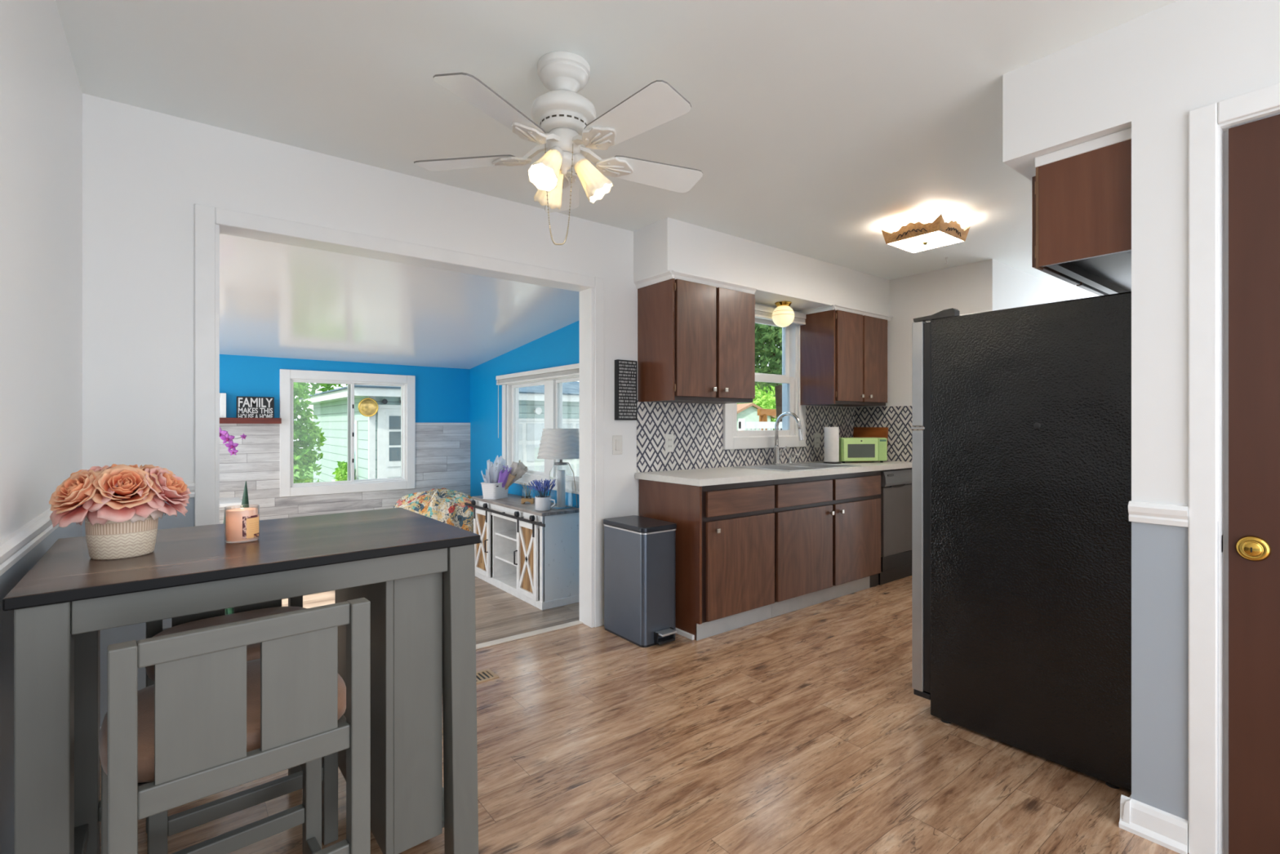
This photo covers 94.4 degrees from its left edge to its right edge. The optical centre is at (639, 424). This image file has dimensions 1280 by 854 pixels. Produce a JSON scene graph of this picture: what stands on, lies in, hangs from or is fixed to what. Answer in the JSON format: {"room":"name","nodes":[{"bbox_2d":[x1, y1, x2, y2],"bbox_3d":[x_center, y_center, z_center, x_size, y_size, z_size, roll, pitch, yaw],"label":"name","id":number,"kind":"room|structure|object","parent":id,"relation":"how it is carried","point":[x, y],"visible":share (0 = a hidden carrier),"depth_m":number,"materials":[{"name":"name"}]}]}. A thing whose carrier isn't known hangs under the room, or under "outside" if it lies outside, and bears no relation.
{"room":"kitchen","nodes":[
{"label":"kitchen","id":0,"kind":"room"},
{"bbox_2d":[0,0,82,853],"bbox_3d":[-0.734,-0.002,0.389,0.120,2.438,4.715,0,0,-38],"label":"wall","id":1,"kind":"structure","parent":0,"point":[41,94],"depth_m":1.44,"materials":[{"name":"paint"}]},
{"bbox_2d":[0,505,79,576],"bbox_3d":[-0.632,0.261,0.373,0.020,0.062,4.565,0,0,-38],"label":"trim","id":2,"kind":"structure","parent":1,"relation":"attached to","point":[16,544],"depth_m":1.30,"materials":[{"name":"white wood"}]},
{"bbox_2d":[293,461,313,483],"bbox_3d":[-8.992,1.821,27.846,56.000,0.001,31.000,0,0,-38],"label":"lawn","id":3,"kind":"structure","parent":0,"point":[311,475],"depth_m":21.98,"materials":[{"name":"green plant"}]},
{"bbox_2d":[294,382,347,398],"bbox_3d":[-10.916,-1.920,18.792,4.183,7.491,7.858,0,0,35],"label":"tree","id":4,"kind":"object","parent":3,"relation":"on","point":[315,386],"visible":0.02,"depth_m":19.20,"materials":[{"name":"green plant"}]},
{"bbox_2d":[294,381,579,482],"bbox_3d":[-4.263,0.142,15.700,7.650,3.350,6.880,0,0,-38],"label":"outdoor view","id":5,"kind":"object","parent":3,"relation":"on","point":[377,437],"visible":0.36,"depth_m":12.99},
{"bbox_2d":[358,397,378,416],"bbox_3d":[-5.093,-0.328,11.113,0.356,0.356,0.133,0,0,-38],"label":"lamp","id":6,"kind":"object","parent":5,"relation":"attached to","point":[367,406],"visible":1,"depth_m":11.07,"materials":[{"name":"gold metal"}]},
{"bbox_2d":[382,399,387,404],"bbox_3d":[-4.889,-0.443,11.339,0.100,0.099,0.097,0,0,-38],"label":"floodlight","id":7,"kind":"object","parent":5,"relation":"attached to","point":[384,401],"visible":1,"depth_m":11.31,"materials":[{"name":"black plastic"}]},
{"bbox_2d":[533,407,542,414],"bbox_3d":[-2.306,-0.313,13.315,0.170,0.169,0.149,0,0,-38],"label":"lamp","id":8,"kind":"object","parent":5,"relation":"attached to","point":[538,411],"visible":1,"depth_m":13.27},
{"bbox_2d":[737,402,775,430],"bbox_3d":[4.160,0.467,25.070,2.100,2.700,2.500,0,0,-18],"label":"shed","id":9,"kind":"object","parent":3,"relation":"on","point":[748,411],"visible":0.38,"depth_m":24.00,"materials":[{"name":"green wood"}]},
{"bbox_2d":[737,383,776,430],"bbox_3d":[8.012,-1.327,35.069,4.536,6.305,16.388,0,0,30],"label":"tree","id":10,"kind":"object","parent":3,"relation":"on","point":[764,400],"visible":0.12,"depth_m":29.66,"materials":[{"name":"green plant"}]},
{"bbox_2d":[757,408,776,430],"bbox_3d":[4.904,0.676,18.989,3.882,2.318,1.086,0,0,-38],"label":"swing frame","id":11,"kind":"object","parent":3,"relation":"on","point":[762,413],"visible":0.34,"depth_m":18.09,"materials":[{"name":"brown wood"}]},
{"bbox_2d":[219,354,469,422],"bbox_3d":[-3.467,0.392,5.532,4.120,2.350,0.130,0,0,-38],"label":"wall","id":12,"kind":"structure","parent":0,"point":[442,393],"depth_m":5.93,"materials":[{"name":"blue paint"}]},
{"bbox_2d":[219,417,281,423],"bbox_3d":[-3.799,-0.036,5.124,1.195,0.051,0.104,0,0,-38],"label":"wall ledge","id":13,"kind":"object","parent":12,"relation":"attached to","point":[222,420],"visible":0.49,"depth_m":5.30,"materials":[{"name":"brown wood"}]},
{"bbox_2d":[219,392,226,417],"bbox_3d":[-3.731,-0.160,5.154,0.220,0.236,0.018,0,0,-38],"label":"picture frame","id":14,"kind":"object","parent":13,"relation":"on","point":[222,396],"visible":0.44,"depth_m":5.20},
{"bbox_2d":[236,395,274,417],"bbox_3d":[-3.472,-0.147,5.355,0.285,0.212,0.032,0,0,-38],"label":"wooden sign","id":15,"kind":"object","parent":13,"relation":"on","point":[246,406],"visible":1,"depth_m":5.34,"materials":[{"name":"black wood"}]},
{"bbox_2d":[219,422,470,524],"bbox_3d":[-3.425,0.688,5.470,3.850,1.423,0.018,0,0,-38],"label":"planks","id":16,"kind":"object","parent":12,"relation":"attached to","point":[442,450],"visible":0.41,"depth_m":5.68,"materials":[{"name":"grey wood"}]},
{"bbox_2d":[279,368,415,497],"bbox_3d":[-2.904,0.077,5.943,1.230,1.190,0.152,0,0,-38],"label":"window","id":17,"kind":"structure","parent":12,"relation":"in","point":[287,377],"depth_m":5.90,"materials":[{"name":"white plastic"}]},
{"bbox_2d":[219,233,579,368],"bbox_3d":[-2.449,-0.882,4.223,4.120,0.539,3.445,0,0,-38],"label":"ceiling","id":18,"kind":"structure","parent":0,"point":[277,300],"depth_m":4.24,"materials":[{"name":"paint"}]},
{"bbox_2d":[281,576,579,644],"bbox_3d":[-2.449,1.483,4.223,4.120,0.167,3.445,0,0,-38],"label":"floor","id":19,"kind":"structure","parent":0,"point":[499,614],"depth_m":4.42,"materials":[{"name":"wood"}]},
{"bbox_2d":[219,497,241,508],"bbox_3d":[-3.590,1.015,4.822,0.575,0.770,0.460,0,0,-38],"label":"plant stand","id":20,"kind":"object","parent":19,"relation":"on","point":[233,502],"visible":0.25,"depth_m":4.84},
{"bbox_2d":[219,426,246,455],"bbox_3d":[-3.539,0.325,4.791,0.584,0.610,0.320,0,0,-18],"label":"orchid","id":21,"kind":"object","parent":20,"relation":"on","point":[227,437],"visible":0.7,"depth_m":4.87,"materials":[{"name":"purple plant"}]},
{"bbox_2d":[223,480,248,614],"bbox_3d":[-2.511,0.877,3.684,0.260,1.045,0.260,0,0,-38],"label":"snake plant","id":22,"kind":"object","parent":19,"relation":"on","point":[245,503],"visible":0.05,"depth_m":3.73,"materials":[{"name":"green plant"}]},
{"bbox_2d":[393,487,474,532],"bbox_3d":[-2.000,1.016,5.888,0.866,0.766,0.924,0,0,11],"label":"armchair","id":23,"kind":"object","parent":19,"relation":"on","point":[443,504],"visible":0.39,"depth_m":5.67,"materials":[{"name":"fabric"}]},
{"bbox_2d":[464,493,579,609],"bbox_3d":[-1.014,1.032,5.081,0.421,0.735,1.535,0,0,-38],"label":"sideboard","id":24,"kind":"object","parent":19,"relation":"on","point":[530,554],"visible":0.94,"depth_m":4.67,"materials":[{"name":"grey wood"}]},
{"bbox_2d":[480,481,508,499],"bbox_3d":[-1.314,0.592,5.395,0.180,0.147,0.254,0,0,21],"label":"basket","id":25,"kind":"object","parent":24,"relation":"on","point":[490,491],"visible":0.69,"depth_m":5.30,"materials":[{"name":"white ceramic"}]},
{"bbox_2d":[480,468,491,483],"bbox_3d":[-1.377,0.526,5.369,0.086,0.264,0.131,0,0,-38],"label":"bunch","id":26,"kind":"object","parent":25,"relation":"in","point":[486,478],"visible":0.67,"depth_m":5.37,"materials":[{"name":"white paper"}]},
{"bbox_2d":[486,457,496,483],"bbox_3d":[-1.346,0.479,5.428,0.102,0.355,0.119,0,0,-22],"label":"bunch","id":27,"kind":"object","parent":25,"relation":"in","point":[489,464],"visible":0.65,"depth_m":5.40,"materials":[{"name":"white plant"}]},
{"bbox_2d":[493,455,506,483],"bbox_3d":[-1.294,0.465,5.436,0.152,0.384,0.091,0,0,-38],"label":"bunch","id":28,"kind":"object","parent":25,"relation":"in","point":[499,462],"visible":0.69,"depth_m":5.40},
{"bbox_2d":[497,465,511,487],"bbox_3d":[-1.235,0.513,5.366,0.149,0.294,0.084,0,0,-25],"label":"bunch","id":29,"kind":"object","parent":25,"relation":"in","point":[504,473],"visible":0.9,"depth_m":5.35,"materials":[{"name":"purple plant"}]},
{"bbox_2d":[505,472,515,489],"bbox_3d":[-1.215,0.534,5.419,0.184,0.260,0.080,0,0,7],"label":"bunch","id":30,"kind":"object","parent":25,"relation":"in","point":[511,477],"visible":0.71,"depth_m":5.39,"materials":[{"name":"paper"}]},
{"bbox_2d":[509,460,528,486],"bbox_3d":[-1.170,0.492,5.433,0.288,0.338,0.134,0,0,-13],"label":"bunch","id":31,"kind":"object","parent":25,"relation":"in","point":[518,469],"visible":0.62,"depth_m":5.42,"materials":[{"name":"beige plant"}]},
{"bbox_2d":[491,573,516,589],"bbox_3d":[-1.007,1.337,5.096,0.342,0.006,0.506,0,0,-38],"label":"shelf","id":32,"kind":"object","parent":24,"relation":"attached to","point":[508,580],"depth_m":5.12,"materials":[{"name":"white wood"}]},
{"bbox_2d":[495,552,516,566],"bbox_3d":[-0.994,1.158,5.105,0.310,0.018,0.506,0,0,-38],"label":"shelf","id":33,"kind":"object","parent":24,"relation":"attached to","point":[508,557],"depth_m":5.16,"materials":[{"name":"white wood"}]},
{"bbox_2d":[495,529,516,541],"bbox_3d":[-0.994,0.953,5.105,0.310,0.018,0.506,0,0,-38],"label":"shelf","id":34,"kind":"object","parent":24,"relation":"attached to","point":[509,534],"depth_m":5.15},
{"bbox_2d":[520,481,534,503],"bbox_3d":[-0.947,0.577,5.025,0.187,0.176,0.114,0,0,-28],"label":"planter","id":35,"kind":"object","parent":24,"relation":"on","point":[531,500],"visible":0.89,"depth_m":5.00,"materials":[{"name":"brown wood"}]},
{"bbox_2d":[527,478,555,511],"bbox_3d":[-0.751,0.546,4.636,0.208,0.238,0.190,0,0,32],"label":"potted plant","id":36,"kind":"object","parent":24,"relation":"on","point":[542,502],"visible":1,"depth_m":4.60,"materials":[{"name":"white ceramic"}]},
{"bbox_2d":[537,428,579,508],"bbox_3d":[-0.634,0.347,4.766,0.380,0.634,0.380,0,0,42],"label":"table lamp","id":37,"kind":"object","parent":24,"relation":"on","point":[561,444],"visible":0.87,"depth_m":4.64,"materials":[{"name":"clear glass"}]},
{"bbox_2d":[82,93,853,726],"bbox_3d":[-0.069,-0.002,3.810,5.130,2.438,0.130,0,0,-38],"label":"wall","id":38,"kind":"structure","parent":0,"point":[145,171],"depth_m":2.37,"materials":[{"name":"paint"}]},
{"bbox_2d":[184,481,194,497],"bbox_3d":[-1.917,0.261,2.278,0.330,0.062,0.020,0,0,-38],"label":"trim","id":39,"kind":"structure","parent":38,"relation":"attached to","point":[189,485],"depth_m":2.37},
{"bbox_2d":[194,203,604,627],"bbox_3d":[-1.047,0.164,3.048,1.990,2.106,0.152,0,0,-38],"label":"trim","id":40,"kind":"structure","parent":38,"relation":"attached to","point":[210,222],"depth_m":2.89,"materials":[{"name":"white wood"}]},
{"bbox_2d":[475,620,582,648],"bbox_3d":[-1.084,1.214,3.093,1.823,0.007,0.057,0,0,-38],"label":"trim","id":41,"kind":"structure","parent":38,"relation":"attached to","point":[489,643],"depth_m":3.42,"materials":[{"name":"beige wood"}]},
{"bbox_2d":[612,435,622,454],"bbox_3d":[-0.138,0.125,3.667,0.074,0.118,0.011,0,0,-38],"label":"light switch","id":42,"kind":"object","parent":38,"relation":"attached to","point":[616,439],"visible":1,"depth_m":3.66,"materials":[{"name":"white plastic"}]},
{"bbox_2d":[614,359,637,420],"bbox_3d":[-0.087,-0.214,3.690,0.150,0.371,0.037,0,0,-38],"label":"wall sign","id":43,"kind":"object","parent":38,"relation":"attached to","point":[625,371],"visible":1,"depth_m":3.67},
{"bbox_2d":[637,278,755,404],"bbox_3d":[0.385,-0.506,3.840,0.720,0.722,0.377,0,0,-38],"label":"upper cabinet","id":44,"kind":"object","parent":38,"relation":"attached to","point":[696,341],"visible":1,"depth_m":3.67,"materials":[{"name":"brown wood"}]},
{"bbox_2d":[633,270,756,294],"bbox_3d":[0.367,-0.884,3.837,0.749,0.042,0.364,0,0,-38],"label":"trim","id":45,"kind":"structure","parent":44,"relation":"attached to","point":[669,274],"depth_m":3.65,"materials":[{"name":"white wood"}]},
{"bbox_2d":[636,400,854,472],"bbox_3d":[0.942,0.074,4.510,2.435,0.458,0.008,0,0,-38],"label":"wall tiles","id":46,"kind":"structure","parent":38,"relation":"attached to","point":[696,428],"depth_m":4.11,"materials":[{"name":"white tile"}]},
{"bbox_2d":[665,434,673,452],"bbox_3d":[0.196,0.121,3.918,0.074,0.118,0.010,0,0,-38],"label":"wall outlet","id":47,"kind":"object","parent":46,"relation":"attached to","point":[668,437],"visible":1,"depth_m":3.91,"materials":[{"name":"white plastic"}]},
{"bbox_2d":[667,437,671,442],"bbox_3d":[0.197,0.100,3.916,0.032,0.029,0.004,0,0,-38],"label":"socket","id":48,"kind":"object","parent":47,"relation":"attached to","point":[669,439],"depth_m":3.91,"materials":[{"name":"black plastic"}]},
{"bbox_2d":[813,433,819,447],"bbox_3d":[1.466,0.129,4.906,0.074,0.118,0.010,0,0,-38],"label":"wall outlet","id":49,"kind":"object","parent":46,"relation":"attached to","point":[816,436],"visible":1,"depth_m":4.90,"materials":[{"name":"white plastic"}]},
{"bbox_2d":[723,303,805,449],"bbox_3d":[0.925,-0.364,4.562,0.932,1.082,0.155,0,0,-38],"label":"window","id":50,"kind":"structure","parent":38,"relation":"in","point":[733,438],"depth_m":4.72,"materials":[{"name":"white plastic"}]},
{"bbox_2d":[755,304,805,324],"bbox_3d":[0.992,-0.836,4.479,0.865,0.084,0.052,0,0,-38],"label":"window blind","id":51,"kind":"object","parent":50,"relation":"attached to","point":[761,312],"visible":0.26,"depth_m":4.44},
{"bbox_2d":[800,309,887,406],"bbox_3d":[1.675,-0.517,4.843,0.748,0.720,0.377,0,0,-38],"label":"upper cabinet","id":52,"kind":"object","parent":38,"relation":"attached to","point":[843,354],"visible":1,"depth_m":4.65,"materials":[{"name":"brown wood"}]},
{"bbox_2d":[798,304,893,320],"bbox_3d":[1.683,-0.889,4.860,0.832,0.032,0.364,0,0,-38],"label":"trim","id":53,"kind":"structure","parent":52,"relation":"attached to","point":[835,307],"depth_m":4.65,"materials":[{"name":"white wood"}]},
{"bbox_2d":[469,320,579,507],"bbox_3d":[-0.847,0.242,5.388,0.120,2.650,3.315,0,0,-38],"label":"wall","id":54,"kind":"structure","parent":0,"point":[561,347],"depth_m":6.05,"materials":[{"name":"blue paint"}]},
{"bbox_2d":[502,375,579,494],"bbox_3d":[-0.846,0.037,5.334,0.165,1.040,1.660,0,0,-38],"label":"window","id":55,"kind":"structure","parent":54,"relation":"in","point":[553,387],"depth_m":5.43,"materials":[{"name":"white plastic"}]},
{"bbox_2d":[496,363,579,438],"bbox_3d":[-0.911,-0.178,5.290,0.054,0.620,1.670,0,0,-38],"label":"window blind","id":56,"kind":"object","parent":55,"relation":"attached to","point":[572,370],"visible":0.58,"depth_m":5.25,"materials":[{"name":"white plastic"}]},
{"bbox_2d":[534,495,555,511],"bbox_3d":[-0.747,0.613,4.625,0.127,0.104,0.164,0,0,-38],"label":"mug","id":57,"kind":"object","parent":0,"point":[542,503],"depth_m":4.59,"materials":[{"name":"white ceramic"}]},
{"bbox_2d":[55,0,1177,294],"bbox_3d":[1.767,-1.271,2.777,7.040,0.100,4.015,0,0,-38],"label":"ceiling","id":58,"kind":"structure","parent":0,"point":[815,129],"depth_m":2.15,"materials":[{"name":"paint"}]},
{"bbox_2d":[413,51,702,244],"bbox_3d":[-0.236,-0.910,2.016,1.025,0.621,1.012,0,0,-38],"label":"ceiling fan","id":59,"kind":"object","parent":58,"relation":"hanging from","point":[562,116],"visible":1,"depth_m":1.96,"materials":[{"name":"white metal"}]},
{"bbox_2d":[551,146,563,156],"bbox_3d":[-0.282,-0.902,1.979,0.056,0.057,0.053,0,0,-38],"label":"socket","id":60,"kind":"object","parent":59,"relation":"attached to","point":[556,151],"depth_m":1.96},
{"bbox_2d":[573,152,585,166],"bbox_3d":[-0.208,-0.902,2.031,0.056,0.057,0.049,0,0,-5],"label":"socket","id":61,"kind":"object","parent":59,"relation":"attached to","point":[579,158],"depth_m":2.01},
{"bbox_2d":[881,213,969,253],"bbox_3d":[1.725,-1.152,3.584,0.361,0.136,0.361,0,0,-38],"label":"ceiling light","id":62,"kind":"object","parent":58,"relation":"attached to","point":[922,234],"visible":1,"depth_m":3.51,"materials":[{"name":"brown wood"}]},
{"bbox_2d":[100,575,1188,853],"bbox_3d":[2.166,1.342,2.264,7.040,0.250,5.315,0,0,-38],"label":"floor","id":63,"kind":"structure","parent":0,"point":[806,730],"depth_m":2.12,"materials":[{"name":"brown wood"}]},
{"bbox_2d":[98,597,370,853],"bbox_3d":[-0.884,0.794,1.292,0.436,0.846,0.484,0,0,-42],"label":"counter stool","id":64,"kind":"object","parent":63,"relation":"on","point":[212,720],"visible":1,"depth_m":1.13,"materials":[{"name":"grey paint"}]},
{"bbox_2d":[98,658,346,782],"bbox_3d":[-0.905,0.623,1.315,0.436,0.070,0.424,0,0,-42],"label":"seat cushion","id":65,"kind":"object","parent":64,"relation":"on","point":[146,695],"depth_m":1.19,"materials":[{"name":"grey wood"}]},
{"bbox_2d":[2,507,479,853],"bbox_3d":[-0.995,0.760,1.606,0.910,0.914,0.758,0,0,-38],"label":"table","id":66,"kind":"object","parent":63,"relation":"on","point":[415,571],"visible":0.88,"depth_m":1.53,"materials":[{"name":"grey paint"}]},
{"bbox_2d":[48,463,191,559],"bbox_3d":[-1.204,0.197,1.384,0.248,0.211,0.227,0,0,-38],"label":"flower pot","id":67,"kind":"object","parent":66,"relation":"on","point":[121,506],"visible":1,"depth_m":1.33,"materials":[{"name":"pink plant"}]},
{"bbox_2d":[224,504,259,542],"bbox_3d":[-1.042,0.258,1.553,0.077,0.090,0.077,0,0,-38],"label":"jar candle","id":68,"kind":"object","parent":66,"relation":"on","point":[242,524],"visible":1,"depth_m":1.53,"materials":[{"name":"glass"}]},
{"bbox_2d":[145,595,337,853],"bbox_3d":[-1.179,0.794,1.748,0.436,0.846,0.484,0,0,-41],"label":"counter stool","id":69,"kind":"object","parent":63,"relation":"on","point":[159,826],"visible":0.2,"depth_m":1.69,"materials":[{"name":"grey paint"}]},
{"bbox_2d":[145,606,306,680],"bbox_3d":[-1.159,0.623,1.725,0.436,0.070,0.424,0,0,-41],"label":"seat cushion","id":70,"kind":"object","parent":69,"relation":"on","point":[253,651],"depth_m":1.77,"materials":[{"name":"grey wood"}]},
{"bbox_2d":[475,668,498,683],"bbox_3d":[-0.839,1.214,2.807,0.313,0.005,0.118,0,0,-38],"label":"floor vent","id":71,"kind":"object","parent":63,"relation":"in","point":[486,674],"visible":0.35,"depth_m":2.87,"materials":[{"name":"beige plastic"}]},
{"bbox_2d":[603,515,676,647],"bbox_3d":[0.013,0.889,3.436,0.259,0.655,0.468,0,0,-38],"label":"trash can","id":72,"kind":"object","parent":63,"relation":"on","point":[640,552],"visible":1,"depth_m":3.32,"materials":[{"name":"metal"}]},
{"bbox_2d":[639,479,774,640],"bbox_3d":[0.424,0.779,3.721,0.662,0.875,0.597,0,0,-38],"label":"base cabinet","id":73,"kind":"object","parent":63,"relation":"on","point":[725,533],"visible":0.89,"depth_m":3.47,"materials":[{"name":"brown wood"}]},
{"bbox_2d":[771,470,880,617],"bbox_3d":[1.177,0.779,4.307,1.243,0.875,0.597,0,0,-38],"label":"base cabinet","id":74,"kind":"object","parent":63,"relation":"on","point":[828,527],"visible":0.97,"depth_m":4.03,"materials":[{"name":"brown wood"}]},
{"bbox_2d":[635,460,911,486],"bbox_3d":[1.116,0.322,4.264,2.445,0.037,0.591,0,0,-38],"label":"countertop","id":75,"kind":"structure","parent":74,"relation":"on","point":[722,475],"depth_m":3.78,"materials":[{"name":"white laminate"}]},
{"bbox_2d":[773,411,804,464],"bbox_3d":[1.111,0.101,4.397,0.090,0.394,0.275,0,0,-38],"label":"faucet","id":76,"kind":"object","parent":75,"relation":"on","point":[777,453],"visible":1,"depth_m":4.45,"materials":[{"name":"silver metal"}]},
{"bbox_2d":[733,462,861,471],"bbox_3d":[1.141,0.388,4.283,0.830,0.179,0.500,0,0,-38],"label":"sink","id":77,"kind":"object","parent":75,"relation":"in","point":[800,466],"visible":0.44,"depth_m":4.35,"materials":[{"name":"silver metal"}]},
{"bbox_2d":[787,453,798,463],"bbox_3d":[1.174,0.259,4.550,0.040,0.079,0.093,0,0,-38],"label":"soap dispenser","id":78,"kind":"object","parent":77,"relation":"on","point":[789,457],"visible":1,"depth_m":4.56,"materials":[{"name":"silver metal"}]},
{"bbox_2d":[822,423,840,463],"bbox_3d":[1.516,0.146,4.674,0.142,0.314,0.136,0,0,-38],"label":"paper towel holder","id":79,"kind":"object","parent":75,"relation":"on","point":[831,434],"visible":1,"depth_m":4.62,"materials":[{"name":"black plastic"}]},
{"bbox_2d":[839,437,887,462],"bbox_3d":[1.773,0.204,4.794,0.396,0.199,0.188,0,0,-12],"label":"microwave","id":80,"kind":"object","parent":75,"relation":"on","point":[851,449],"visible":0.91,"depth_m":4.71,"materials":[{"name":"green plastic"}]},
{"bbox_2d":[853,426,888,440],"bbox_3d":[1.977,0.162,5.103,0.049,0.282,0.317,0,0,-38],"label":"cutting board","id":81,"kind":"object","parent":80,"relation":"on","point":[859,432],"visible":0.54,"depth_m":5.09,"materials":[{"name":"brown wood"}]},
{"bbox_2d":[878,467,911,584],"bbox_3d":[1.879,0.783,4.855,0.517,0.868,0.573,0,0,-38],"label":"dishwasher","id":82,"kind":"object","parent":63,"relation":"on","point":[895,484],"visible":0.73,"depth_m":4.60,"materials":[{"name":"black plastic"}]},
{"bbox_2d":[911,291,1131,791],"bbox_3d":[1.668,0.373,2.465,0.740,1.688,0.828,0,0,-38],"label":"refrigerator","id":83,"kind":"object","parent":63,"relation":"on","point":[1021,456],"visible":0.88,"depth_m":2.17,"materials":[{"name":"black metal"}]},
{"bbox_2d":[633,217,889,315],"bbox_3d":[1.031,-1.063,4.375,2.460,0.316,0.330,0,0,-38],"label":"soffit","id":84,"kind":"structure","parent":0,"point":[666,244],"depth_m":3.98,"materials":[{"name":"paint"}]},
{"bbox_2d":[772,301,794,327],"bbox_3d":[1.063,-0.815,4.399,0.162,0.181,0.162,0,0,-38],"label":"globe light","id":85,"kind":"object","parent":84,"relation":"attached to","point":[783,316],"visible":1,"depth_m":4.35,"materials":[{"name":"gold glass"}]},
{"bbox_2d":[853,258,1074,430],"bbox_3d":[2.947,-0.002,5.357,1.770,2.438,1.132,0,0,-38],"label":"wall","id":86,"kind":"structure","parent":0,"point":[988,285],"depth_m":4.76,"materials":[{"name":"paint"}]},
{"bbox_2d":[854,405,920,462],"bbox_3d":[2.084,0.074,5.018,0.008,0.458,0.592,0,0,-38],"label":"tiles","id":87,"kind":"structure","parent":86,"relation":"attached to","point":[898,420],"depth_m":4.96,"materials":[{"name":"white tile"}]},
{"bbox_2d":[1002,20,1131,181],"bbox_3d":[1.960,-1.069,2.383,1.480,0.305,0.356,0,0,-38],"label":"soffit","id":88,"kind":"structure","parent":0,"point":[1078,93],"depth_m":1.92,"materials":[{"name":"paint"}]},
{"bbox_2d":[1131,0,1279,820],"bbox_3d":[1.881,-0.002,1.376,0.120,2.438,1.142,0,0,-38],"label":"wall","id":89,"kind":"structure","parent":0,"point":[1187,55],"depth_m":1.73,"materials":[{"name":"paint"}]},
{"bbox_2d":[1118,794,1188,853],"bbox_3d":[1.556,1.172,1.782,0.156,0.090,0.154,0,0,-38],"label":"baseboard","id":90,"kind":"structure","parent":89,"relation":"attached to","point":[1166,829],"depth_m":1.74,"materials":[{"name":"white wood"}]},
{"bbox_2d":[1128,501,1188,527],"bbox_3d":[1.514,0.261,1.734,0.020,0.062,0.133,0,0,-38],"label":"trim","id":91,"kind":"structure","parent":89,"relation":"attached to","point":[1169,514],"depth_m":1.73,"materials":[{"name":"white wood"}]},
{"bbox_2d":[1188,83,1279,853],"bbox_3d":[1.897,0.164,1.345,0.131,2.107,0.953,0,0,-38],"label":"trim","id":92,"kind":"structure","parent":89,"relation":"attached to","point":[1208,140],"depth_m":1.66,"materials":[{"name":"white wood"}]},
{"bbox_2d":[1221,114,1279,853],"bbox_3d":[1.871,0.196,1.330,0.059,2.027,0.822,0,0,-38],"label":"door","id":93,"kind":"structure","parent":89,"relation":"in","point":[1254,147],"depth_m":1.60,"materials":[{"name":"brown wood"}]},
{"bbox_3d":[3.227,1.848,12.139,56.000,0.058,8.800,0,0,-38],"label":"driveway","id":94,"kind":"object","parent":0,"visible":0},
{"bbox_2d":[293,382,326,483],"bbox_3d":[-5.005,0.375,8.295,1.617,2.896,1.850,0,0,-38],"label":"shrub","id":95,"kind":"object","parent":94,"relation":"on","point":[307,437],"visible":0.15,"depth_m":8.33,"materials":[{"name":"green plant"}]},
{"bbox_2d":[737,418,782,430],"bbox_3d":[5.000,0.837,15.754,6.839,1.960,0.110,0,0,-38],"label":"fence","id":96,"kind":"object","parent":94,"relation":"on","point":[743,424],"visible":0.08,"depth_m":13.93,"materials":[{"name":"white wood"}]},
{"bbox_2d":[755,323,782,430],"bbox_3d":[3.703,-1.241,15.310,6.969,6.155,5.472,0,0,-38],"label":"tree","id":97,"kind":"object","parent":94,"relation":"on","point":[766,336],"visible":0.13,"depth_m":13.74,"materials":[{"name":"green plant"}]},
{"bbox_3d":[3.285,-0.002,3.114,4.230,2.438,0.122,0,0,-38],"label":"wall","id":98,"kind":"structure","parent":0,"visible":0},
{"bbox_2d":[1031,138,1131,295],"bbox_3d":[1.788,-0.708,2.227,0.923,0.346,0.315,0,0,-38],"label":"upper cabinet","id":99,"kind":"object","parent":98,"relation":"attached to","point":[1082,203],"visible":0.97,"depth_m":1.95,"materials":[{"name":"brown wood"}]},
{"bbox_2d":[1034,128,1131,168],"bbox_3d":[1.804,-0.898,2.213,0.935,0.035,0.272,0,0,-38],"label":"trim","id":100,"kind":"structure","parent":99,"relation":"attached to","point":[1125,135],"depth_m":1.92,"materials":[{"name":"white wood"}]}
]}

